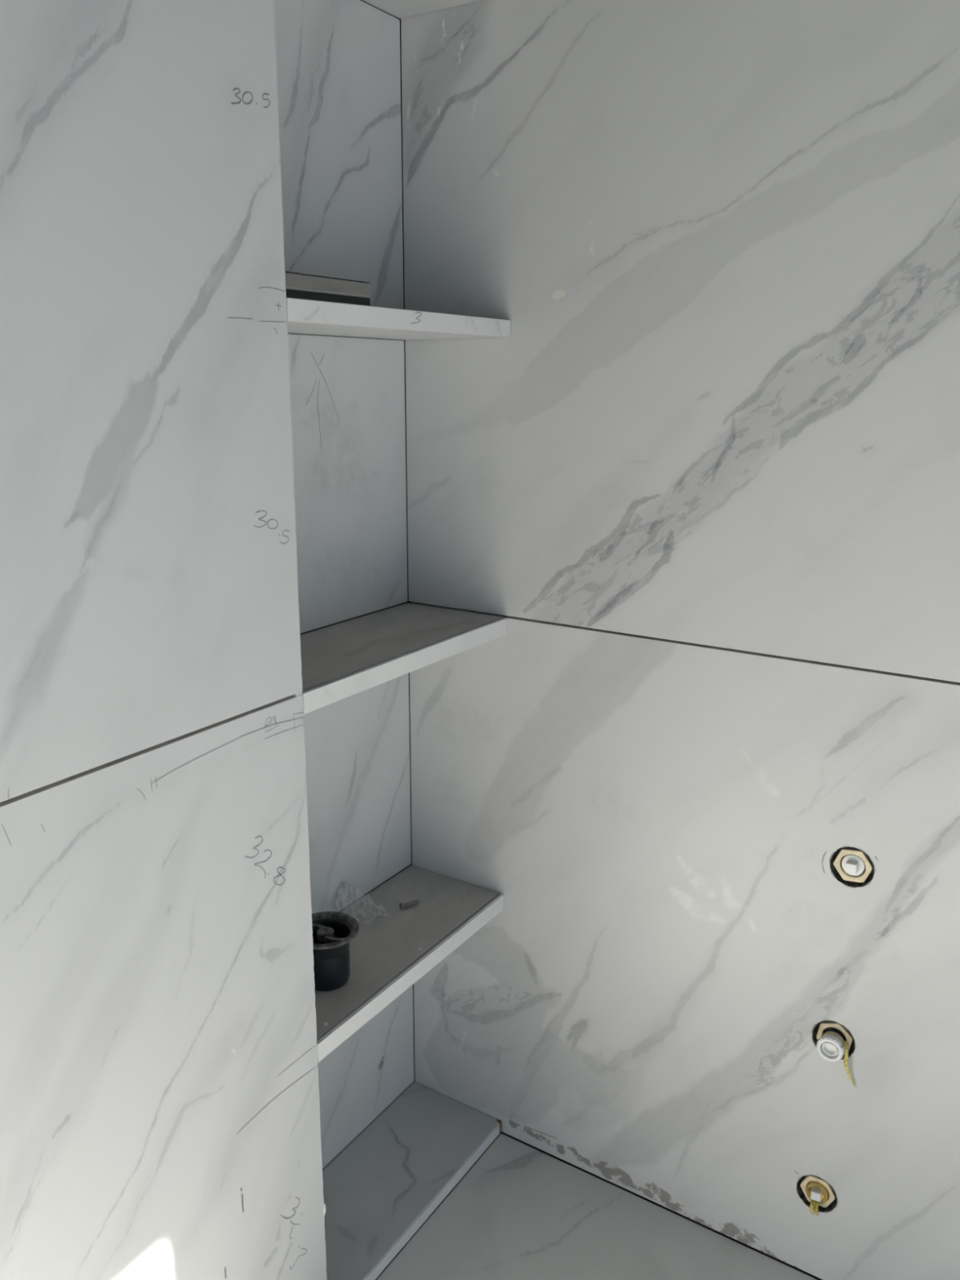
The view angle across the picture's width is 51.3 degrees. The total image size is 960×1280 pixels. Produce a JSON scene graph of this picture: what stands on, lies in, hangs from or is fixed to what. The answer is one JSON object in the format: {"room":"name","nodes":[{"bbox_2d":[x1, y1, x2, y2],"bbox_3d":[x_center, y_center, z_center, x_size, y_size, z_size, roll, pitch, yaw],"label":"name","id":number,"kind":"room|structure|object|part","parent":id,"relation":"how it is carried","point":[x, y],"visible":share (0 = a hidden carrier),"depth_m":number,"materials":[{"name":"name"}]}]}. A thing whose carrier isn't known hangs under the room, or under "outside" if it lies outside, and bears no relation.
{"room":"building under construction","nodes":[
{"label":"building under construction","id":0,"kind":"room"},
{"bbox_2d":[0,0,327,1279],"bbox_3d":[-0.628,-0.255,0.235,0.241,2.320,1.411,9,17,31],"label":"wall","id":1,"kind":"structure","parent":0,"point":[160,1119],"depth_m":0.71,"materials":[{"name":"tile"}]},
{"bbox_2d":[273,0,413,1169],"bbox_3d":[-0.218,-0.448,0.986,0.100,2.320,0.356,9,17,31],"label":"wall niche","id":2,"kind":"object","parent":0,"point":[339,73],"visible":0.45,"depth_m":1.08,"materials":[{"name":"tile"}]},
{"bbox_2d":[286,297,510,339],"bbox_3d":[-0.118,-0.304,0.956,0.140,0.018,0.340,9,17,31],"label":"niche shelf","id":3,"kind":"object","parent":2,"relation":"attached to","point":[310,317],"visible":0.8,"depth_m":0.91,"materials":[{"name":"ceramic"}]},
{"bbox_2d":[284,271,370,306],"bbox_3d":[-0.165,-0.310,0.891,0.035,0.027,0.172,9,17,31],"label":"bar","id":4,"kind":"object","parent":3,"relation":"on","point":[298,286],"visible":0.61,"depth_m":0.90,"materials":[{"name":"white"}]},
{"bbox_2d":[300,602,506,714],"bbox_3d":[-0.119,0.010,1.038,0.140,0.020,0.340,9,17,31],"label":"niche shelf","id":5,"kind":"object","parent":2,"relation":"attached to","point":[348,658],"visible":0.79,"depth_m":1.03,"materials":[{"name":"stone"}]},
{"bbox_2d":[314,865,503,1062],"bbox_3d":[-0.121,0.347,1.125,0.140,0.021,0.340,9,17,31],"label":"niche shelf","id":6,"kind":"object","parent":2,"relation":"attached to","point":[385,959],"visible":0.66,"depth_m":1.13,"materials":[{"name":"ceramic"}]},
{"bbox_2d":[311,911,359,991],"bbox_3d":[-0.160,0.327,1.042,0.070,0.060,0.070,9,17,31],"label":"cup","id":7,"kind":"object","parent":6,"relation":"on","point":[332,931],"visible":0.71,"depth_m":1.03,"materials":[{"name":"black plastic"}]},
{"bbox_3d":[-0.171,0.301,1.047,0.027,0.005,0.008,3,15,11],"label":"arm","id":8,"kind":"part","parent":7,"relation":"part of","materials":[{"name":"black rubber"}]},
{"bbox_3d":[-0.149,0.307,1.024,0.027,0.005,0.008,3,15,11],"label":"arm","id":9,"kind":"part","parent":7,"relation":"part of","materials":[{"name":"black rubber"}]},
{"bbox_2d":[399,899,419,909],"bbox_3d":[-0.084,0.314,1.194,0.024,0.008,0.008,-9,17,-32],"label":"plug","id":10,"kind":"object","parent":6,"relation":"on","point":[402,905],"visible":1,"depth_m":1.19,"materials":[{"name":"grey plastic"}]},
{"bbox_2d":[362,0,479,18],"bbox_3d":[-0.116,-0.617,0.875,0.140,0.018,0.340,9,17,31],"label":"niche shelf","id":11,"kind":"object","parent":2,"relation":"attached to","point":[400,9],"visible":1,"depth_m":1.01,"materials":[{"name":"ceramic"}]},
{"bbox_2d":[375,1133,818,1279],"bbox_3d":[0.301,0.980,0.152,2.041,0.060,1.758,9,17,31],"label":"floor","id":12,"kind":"structure","parent":0,"point":[521,1211],"depth_m":1.16,"materials":[{"name":"tile"}]},
{"bbox_2d":[322,1081,502,1279],"bbox_3d":[-0.123,0.663,1.206,0.142,0.018,0.341,9,17,31],"label":"niche ledge","id":13,"kind":"object","parent":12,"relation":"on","point":[379,1191],"visible":0.77,"depth_m":1.22,"materials":[{"name":"tile"}]},
{"bbox_2d":[398,0,959,1279],"bbox_3d":[0.760,-0.352,0.636,2.140,2.320,0.100,9,17,31],"label":"wall","id":14,"kind":"structure","parent":0,"point":[704,480],"depth_m":1.02,"materials":[{"name":"tile"}]},
{"bbox_2d":[795,1174,838,1215],"bbox_3d":[0.363,0.599,1.078,0.044,0.048,0.019,9,17,31],"label":"outlet","id":15,"kind":"object","parent":14,"relation":"attached to","point":[815,1192],"visible":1,"depth_m":1.08,"materials":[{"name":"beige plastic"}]},
{"bbox_2d":[812,1019,856,1087],"bbox_3d":[0.364,0.424,1.030,0.049,0.066,0.023,9,17,31],"label":"pipe fitting","id":16,"kind":"object","parent":14,"relation":"attached to","point":[833,1042],"visible":1,"depth_m":1.02,"materials":[{"name":"beige plastic"}]},
{"bbox_2d":[829,845,875,888],"bbox_3d":[0.366,0.223,0.984,0.044,0.043,0.013,9,17,31],"label":"outlet","id":17,"kind":"object","parent":14,"relation":"attached to","point":[851,866],"visible":1,"depth_m":0.98,"materials":[{"name":"beige plastic"}]}
]}

